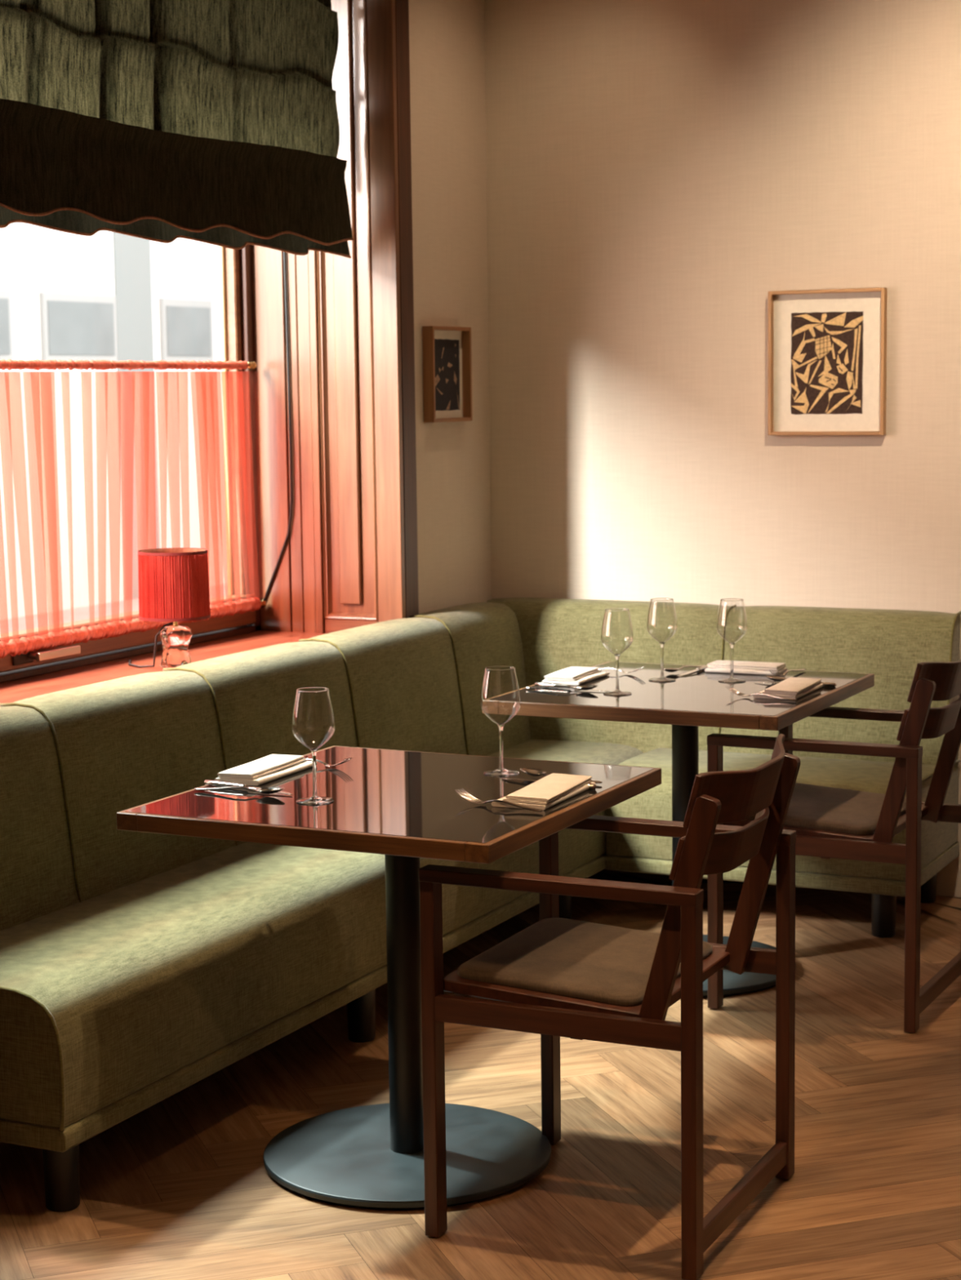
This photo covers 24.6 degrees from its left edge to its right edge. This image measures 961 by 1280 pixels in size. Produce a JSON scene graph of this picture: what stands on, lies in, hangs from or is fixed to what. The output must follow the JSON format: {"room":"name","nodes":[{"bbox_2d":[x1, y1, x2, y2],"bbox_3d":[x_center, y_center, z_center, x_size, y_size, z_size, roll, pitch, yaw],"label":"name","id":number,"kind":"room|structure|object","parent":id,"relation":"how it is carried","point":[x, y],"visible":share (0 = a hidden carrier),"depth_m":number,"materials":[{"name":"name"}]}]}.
{"room":"restaurant dining room","nodes":[
{"label":"restaurant dining room","id":0,"kind":"room"},
{"bbox_2d":[408,0,492,613],"bbox_3d":[-1.870,-0.458,3.826,0.580,3.150,7.500,2,7,26],"label":"wall","id":1,"kind":"structure","parent":0,"point":[446,37],"depth_m":6.79,"materials":[{"name":"beige paint"}]},
{"bbox_2d":[0,244,260,682],"bbox_3d":[-1.269,-0.913,5.489,0.150,2.065,2.594,2,7,26],"label":"window","id":2,"kind":"structure","parent":1,"relation":"in","point":[234,265],"depth_m":6.62,"materials":[{"name":"brown wood"}]},
{"bbox_2d":[6,360,256,369],"bbox_3d":[-1.230,-0.684,5.486,0.025,0.026,2.532,2,7,26],"label":"curtain rod","id":3,"kind":"object","parent":2,"relation":"attached to","point":[251,365],"visible":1,"depth_m":6.59,"materials":[{"name":"gold metal"}]},
{"bbox_2d":[0,359,261,657],"bbox_3d":[-1.217,-0.326,5.535,0.067,0.754,2.513,2,7,26],"label":"cafe curtain","id":4,"kind":"object","parent":3,"relation":"hanging from","point":[51,640],"visible":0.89,"depth_m":5.95,"materials":[{"name":"red fabric"}]},
{"bbox_2d":[260,599,266,607],"bbox_3d":[-1.216,0.028,5.578,0.025,0.026,2.554,2,7,26],"label":"curtain rod","id":5,"kind":"object","parent":2,"relation":"attached to","point":[263,602],"visible":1,"depth_m":6.70,"materials":[{"name":"gold metal"}]},
{"bbox_2d":[0,630,324,703],"bbox_3d":[-1.046,0.140,5.503,0.540,0.036,2.624,2,7,26],"label":"windowsill","id":6,"kind":"structure","parent":1,"relation":"attached to","point":[11,691],"depth_m":5.90,"materials":[{"name":"brown wood"}]},
{"bbox_2d":[128,547,210,667],"bbox_3d":[-0.860,-0.085,5.911,0.287,0.312,0.189,2,7,26],"label":"table lamp","id":7,"kind":"object","parent":6,"relation":"on","point":[174,582],"visible":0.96,"depth_m":5.82,"materials":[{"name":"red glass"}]},
{"bbox_2d":[0,0,353,257],"bbox_3d":[-0.931,-1.447,5.264,0.091,0.962,2.487,2,7,26],"label":"blind","id":8,"kind":"object","parent":1,"relation":"attached to","point":[211,122],"visible":1,"depth_m":5.59,"materials":[{"name":"green fabric"}]},
{"bbox_2d":[263,251,293,600],"bbox_3d":[-0.621,-0.716,6.642,0.117,1.222,0.008,2,7,26],"label":"blind cord","id":9,"kind":"object","parent":1,"relation":"attached to","point":[284,253],"visible":0.85,"depth_m":6.62,"materials":[{"name":"black fabric"}]},
{"bbox_2d":[251,0,405,633],"bbox_3d":[-0.477,-1.034,6.567,0.546,2.095,0.070,2,7,26],"label":"trim","id":10,"kind":"structure","parent":1,"relation":"attached to","point":[341,566],"depth_m":6.55,"materials":[{"name":"brown wood"}]},
{"bbox_2d":[395,0,418,617],"bbox_3d":[-0.230,-1.088,6.483,0.031,2.555,0.083,2,7,26],"label":"trim","id":11,"kind":"structure","parent":1,"relation":"attached to","point":[402,6],"depth_m":6.49,"materials":[{"name":"brown wood"}]},
{"bbox_2d":[422,325,472,422],"bbox_3d":[-0.100,-0.811,6.742,0.036,0.288,0.262,2,7,26],"label":"framed print","id":12,"kind":"object","parent":1,"relation":"attached to","point":[446,350],"visible":1,"depth_m":6.76,"materials":[{"name":"brown wood"}]},
{"bbox_2d":[0,868,960,1279],"bbox_3d":[0.885,1.258,2.746,5.900,0.080,7.800,2,7,26],"label":"floor","id":13,"kind":"structure","parent":0,"point":[181,1188],"depth_m":4.45,"materials":[{"name":"brown wood"}]},
{"bbox_2d":[0,602,644,1211],"bbox_3d":[-0.389,0.477,5.553,0.627,0.856,3.047,2,7,26],"label":"banquette","id":14,"kind":"object","parent":13,"relation":"on","point":[136,968],"visible":0.77,"depth_m":4.92,"materials":[{"name":"green fabric"}]},
{"bbox_2d":[116,746,661,1209],"bbox_3d":[-0.150,0.664,4.368,0.772,0.751,0.820,2,7,26],"label":"dining table","id":15,"kind":"object","parent":13,"relation":"on","point":[404,806],"visible":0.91,"depth_m":4.31,"materials":[{"name":"brown wood"}]},
{"bbox_2d":[193,786,284,794],"bbox_3d":[-0.469,0.290,4.294,0.194,0.014,0.040,2,7,20],"label":"spoon","id":16,"kind":"object","parent":15,"relation":"on","point":[273,789],"visible":1,"depth_m":4.29,"materials":[{"name":"silver metal"}]},
{"bbox_2d":[255,786,284,794],"bbox_3d":[-0.406,0.291,4.271,0.060,0.013,0.040,2,7,20],"label":"bowl","id":17,"kind":"object","parent":16,"relation":"on","point":[273,789],"depth_m":4.27,"materials":[{"name":"silver metal"}]},
{"bbox_2d":[203,779,293,795],"bbox_3d":[-0.454,0.288,4.330,0.224,0.011,0.020,4,8,33],"label":"table knife","id":18,"kind":"object","parent":15,"relation":"on","point":[207,782],"visible":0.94,"depth_m":4.35,"materials":[{"name":"silver metal"}]},
{"bbox_2d":[214,754,317,786],"bbox_3d":[-0.435,0.263,4.501,0.104,0.022,0.245,2,7,23],"label":"napkin","id":19,"kind":"object","parent":15,"relation":"on","point":[270,767],"visible":0.98,"depth_m":4.46,"materials":[{"name":"fabric"}]},
{"bbox_2d":[291,686,334,804],"bbox_3d":[-0.317,0.200,4.194,0.082,0.216,0.082,2,7,26],"label":"wine glass","id":20,"kind":"object","parent":15,"relation":"on","point":[314,799],"visible":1,"depth_m":4.20,"materials":[{"name":"clear glass"}]},
{"bbox_2d":[291,689,334,749],"bbox_3d":[-0.317,0.152,4.189,0.082,0.117,0.082,2,7,26],"label":"bowl","id":21,"kind":"object","parent":20,"relation":"on","point":[296,690],"depth_m":4.18,"materials":[{"name":"clear glass"}]},
{"bbox_2d":[306,757,351,766],"bbox_3d":[-0.350,0.248,4.602,0.197,0.023,0.025,4,8,35],"label":"fork","id":22,"kind":"object","parent":15,"relation":"on","point":[308,759],"visible":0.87,"depth_m":4.57,"materials":[{"name":"silver metal"}]},
{"bbox_2d":[455,787,542,811],"bbox_3d":[0.036,0.299,4.120,0.197,0.023,0.025,5,8,38],"label":"fork","id":23,"kind":"object","parent":15,"relation":"on","point":[477,801],"visible":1,"depth_m":4.13,"materials":[{"name":"silver metal"}]},
{"bbox_2d":[480,666,520,776],"bbox_3d":[0.041,0.163,4.471,0.082,0.216,0.082,-5,8,-29],"label":"wine glass","id":24,"kind":"object","parent":15,"relation":"on","point":[500,771],"visible":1,"depth_m":4.47,"materials":[{"name":"clear glass"}]},
{"bbox_2d":[480,668,520,724],"bbox_3d":[0.040,0.115,4.465,0.082,0.117,0.082,-5,8,-29],"label":"bowl","id":25,"kind":"object","parent":24,"relation":"on","point":[485,668],"depth_m":4.46,"materials":[{"name":"clear glass"}]},
{"bbox_2d":[491,773,595,809],"bbox_3d":[0.122,0.288,4.222,0.112,0.022,0.255,2,7,24],"label":"napkin","id":26,"kind":"object","parent":15,"relation":"on","point":[553,788],"visible":1,"depth_m":4.18,"materials":[{"name":"fabric"}]},
{"bbox_2d":[502,777,596,789],"bbox_3d":[0.132,0.279,4.349,0.224,0.011,0.020,4,8,35],"label":"table knife","id":27,"kind":"object","parent":15,"relation":"on","point":[592,786],"visible":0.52,"depth_m":4.36,"materials":[{"name":"silver metal"}]},
{"bbox_2d":[520,767,602,783],"bbox_3d":[0.160,0.270,4.393,0.194,0.014,0.040,4,8,36],"label":"spoon","id":28,"kind":"object","parent":15,"relation":"on","point":[531,771],"visible":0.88,"depth_m":4.44,"materials":[{"name":"silver metal"}]},
{"bbox_2d":[520,767,546,776],"bbox_3d":[0.105,0.266,4.432,0.060,0.013,0.040,4,8,36],"label":"bowl","id":29,"kind":"object","parent":28,"relation":"on","point":[531,771],"depth_m":4.44,"materials":[{"name":"silver metal"}]},
{"bbox_2d":[417,733,799,1279],"bbox_3d":[0.268,0.628,4.090,0.563,0.876,0.569,2,7,25],"label":"armchair","id":30,"kind":"object","parent":13,"relation":"on","point":[556,977],"visible":0.98,"depth_m":3.94,"materials":[{"name":"brown wood"}]},
{"bbox_2d":[457,917,712,1006],"bbox_3d":[0.201,0.594,4.118,0.356,0.041,0.432,2,7,25],"label":"seat cushion","id":31,"kind":"object","parent":30,"relation":"on","point":[571,960],"depth_m":4.03,"materials":[{"name":"brown fabric"}]},
{"bbox_2d":[482,661,874,997],"bbox_3d":[0.535,0.493,5.765,0.772,0.751,0.820,2,7,26],"label":"dining table","id":32,"kind":"object","parent":13,"relation":"on","point":[689,702],"visible":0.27,"depth_m":5.57,"materials":[{"name":"brown wood"}]},
{"bbox_2d":[524,684,598,689],"bbox_3d":[0.208,0.121,5.672,0.194,0.014,0.040,1,7,18],"label":"spoon","id":33,"kind":"object","parent":32,"relation":"on","point":[589,686],"visible":1,"depth_m":5.67,"materials":[{"name":"silver metal"}]},
{"bbox_2d":[575,684,598,689],"bbox_3d":[0.272,0.122,5.651,0.060,0.013,0.040,1,7,18],"label":"bowl","id":34,"kind":"object","parent":33,"relation":"on","point":[590,686],"depth_m":5.64,"materials":[{"name":"silver metal"}]},
{"bbox_2d":[534,681,608,691],"bbox_3d":[0.237,0.120,5.696,0.224,0.011,0.020,4,8,33],"label":"table knife","id":35,"kind":"object","parent":32,"relation":"on","point":[537,683],"visible":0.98,"depth_m":5.72,"materials":[{"name":"silver metal"}]},
{"bbox_2d":[542,666,609,684],"bbox_3d":[0.255,0.093,5.878,0.109,0.022,0.215,2,7,24],"label":"napkin","id":36,"kind":"object","parent":32,"relation":"on","point":[571,675],"visible":0.98,"depth_m":5.83,"materials":[{"name":"fabric"}]},
{"bbox_2d":[600,608,633,695],"bbox_3d":[0.346,0.029,5.585,0.082,0.216,0.082,-1,7,0],"label":"wine glass","id":37,"kind":"object","parent":32,"relation":"on","point":[617,692],"visible":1,"depth_m":5.59,"materials":[{"name":"clear glass"}]},
{"bbox_2d":[600,609,633,653],"bbox_3d":[0.345,-0.019,5.580,0.082,0.117,0.082,-1,7,0],"label":"bowl","id":38,"kind":"object","parent":37,"relation":"on","point":[605,610],"depth_m":5.57,"materials":[{"name":"clear glass"}]},
{"bbox_2d":[599,665,645,673],"bbox_3d":[0.357,0.076,6.000,0.197,0.023,0.025,3,8,31],"label":"fork","id":39,"kind":"object","parent":32,"relation":"on","point":[642,667],"visible":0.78,"depth_m":5.98,"materials":[{"name":"silver metal"}]},
{"bbox_2d":[646,597,677,682],"bbox_3d":[0.479,-0.001,5.829,0.082,0.216,0.082,0,7,4],"label":"wine glass","id":40,"kind":"object","parent":32,"relation":"on","point":[661,678],"visible":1,"depth_m":5.83,"materials":[{"name":"clear glass"}]},
{"bbox_2d":[646,600,677,642],"bbox_3d":[0.479,-0.049,5.823,0.082,0.117,0.082,0,7,4],"label":"bowl","id":41,"kind":"object","parent":40,"relation":"on","point":[653,600],"depth_m":5.82,"materials":[{"name":"clear glass"}]},
{"bbox_2d":[663,664,706,672],"bbox_3d":[0.560,0.075,6.022,0.040,0.014,0.194,5,9,43],"label":"spoon","id":42,"kind":"object","parent":32,"relation":"on","point":[669,669],"visible":0.91,"depth_m":6.00,"materials":[{"name":"silver metal"}]},
{"bbox_2d":[663,667,679,672],"bbox_3d":[0.514,0.081,5.973,0.040,0.013,0.060,5,9,43],"label":"bowl","id":43,"kind":"object","parent":42,"relation":"on","point":[670,669],"depth_m":5.96,"materials":[{"name":"silver metal"}]},
{"bbox_2d":[677,665,707,675],"bbox_3d":[0.590,0.080,5.998,0.020,0.011,0.224,3,8,31],"label":"table knife","id":44,"kind":"object","parent":32,"relation":"on","point":[702,668],"visible":0.79,"depth_m":5.99,"materials":[{"name":"silver metal"}]},
{"bbox_2d":[715,598,747,682],"bbox_3d":[0.660,0.001,5.795,0.082,0.216,0.082,1,7,13],"label":"wine glass","id":45,"kind":"object","parent":32,"relation":"on","point":[731,679],"visible":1,"depth_m":5.79,"materials":[{"name":"clear glass"}]},
{"bbox_2d":[715,600,747,643],"bbox_3d":[0.659,-0.047,5.790,0.082,0.117,0.082,1,7,13],"label":"bowl","id":46,"kind":"object","parent":45,"relation":"on","point":[720,600],"depth_m":5.78,"materials":[{"name":"clear glass"}]},
{"bbox_2d":[704,660,786,675],"bbox_3d":[0.721,0.074,5.990,0.200,0.022,0.114,2,7,24],"label":"napkin","id":47,"kind":"object","parent":32,"relation":"on","point":[717,666],"visible":0.97,"depth_m":5.96,"materials":[{"name":"fabric"}]},
{"bbox_2d":[725,685,796,700],"bbox_3d":[0.697,0.132,5.478,0.197,0.023,0.025,5,8,38],"label":"fork","id":48,"kind":"object","parent":32,"relation":"on","point":[738,693],"visible":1,"depth_m":5.48,"materials":[{"name":"silver metal"}]},
{"bbox_2d":[769,668,805,676],"bbox_3d":[0.825,0.081,5.905,0.025,0.023,0.197,4,8,33],"label":"fork","id":49,"kind":"object","parent":32,"relation":"on","point":[801,669],"visible":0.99,"depth_m":5.88,"materials":[{"name":"silver metal"}]},
{"bbox_2d":[752,677,823,699],"bbox_3d":[0.780,0.121,5.580,0.112,0.022,0.250,2,7,24],"label":"napkin","id":50,"kind":"object","parent":32,"relation":"on","point":[790,687],"visible":0.98,"depth_m":5.53,"materials":[{"name":"fabric"}]},
{"bbox_2d":[764,675,822,681],"bbox_3d":[0.832,0.104,5.743,0.194,0.014,0.040,3,8,29],"label":"spoon","id":51,"kind":"object","parent":32,"relation":"on","point":[771,677],"visible":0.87,"depth_m":5.78,"materials":[{"name":"silver metal"}]},
{"bbox_2d":[764,675,786,680],"bbox_3d":[0.773,0.101,5.775,0.060,0.013,0.040,3,8,29],"label":"bowl","id":52,"kind":"object","parent":51,"relation":"on","point":[772,677],"depth_m":5.78,"materials":[{"name":"silver metal"}]},
{"bbox_2d":[755,681,836,686],"bbox_3d":[0.813,0.110,5.718,0.224,0.011,0.020,3,7,27],"label":"table knife","id":53,"kind":"object","parent":32,"relation":"on","point":[825,683],"visible":0.51,"depth_m":5.67,"materials":[{"name":"silver metal"}]},
{"bbox_2d":[486,597,960,937],"bbox_3d":[0.605,0.344,6.573,1.517,0.858,0.590,2,7,26],"label":"banquette","id":54,"kind":"object","parent":13,"relation":"on","point":[557,634],"visible":0.52,"depth_m":6.51,"materials":[{"name":"green fabric"}]},
{"bbox_2d":[706,659,960,1033],"bbox_3d":[0.930,0.454,5.509,0.563,0.876,0.569,3,7,26],"label":"armchair","id":55,"kind":"object","parent":13,"relation":"on","point":[828,823],"visible":0.82,"depth_m":5.27,"materials":[{"name":"brown wood"}]},
{"bbox_2d":[746,782,906,835],"bbox_3d":[0.864,0.420,5.538,0.356,0.041,0.432,3,7,26],"label":"seat cushion","id":56,"kind":"object","parent":55,"relation":"on","point":[816,810],"depth_m":5.44,"materials":[{"name":"brown fabric"}]},
{"bbox_2d":[484,0,960,897],"bbox_3d":[2.280,-0.768,6.025,6.400,3.150,0.120,2,7,26],"label":"wall","id":57,"kind":"structure","parent":0,"point":[656,170],"depth_m":6.70,"materials":[{"name":"beige paint"}]},
{"bbox_2d":[767,287,887,435],"bbox_3d":[1.026,-0.823,6.546,0.355,0.428,0.030,2,7,26],"label":"framed print","id":58,"kind":"object","parent":57,"relation":"attached to","point":[827,353],"visible":1,"depth_m":6.55,"materials":[{"name":"paper"}]},
{"label":"outside","id":59,"kind":"structure","parent":0,"visible":0},
{"bbox_2d":[0,583,227,634],"bbox_3d":[-1.460,0.310,16.431,9.100,0.100,36.000,2,7,26],"label":"ground","id":60,"kind":"structure","parent":59,"point":[28,622],"depth_m":21.02,"materials":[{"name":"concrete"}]},
{"bbox_2d":[0,222,227,620],"bbox_3d":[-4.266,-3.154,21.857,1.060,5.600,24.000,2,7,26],"label":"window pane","id":61,"kind":"structure","parent":60,"relation":"on","point":[99,468],"depth_m":21.91,"materials":[{"name":"grey"}]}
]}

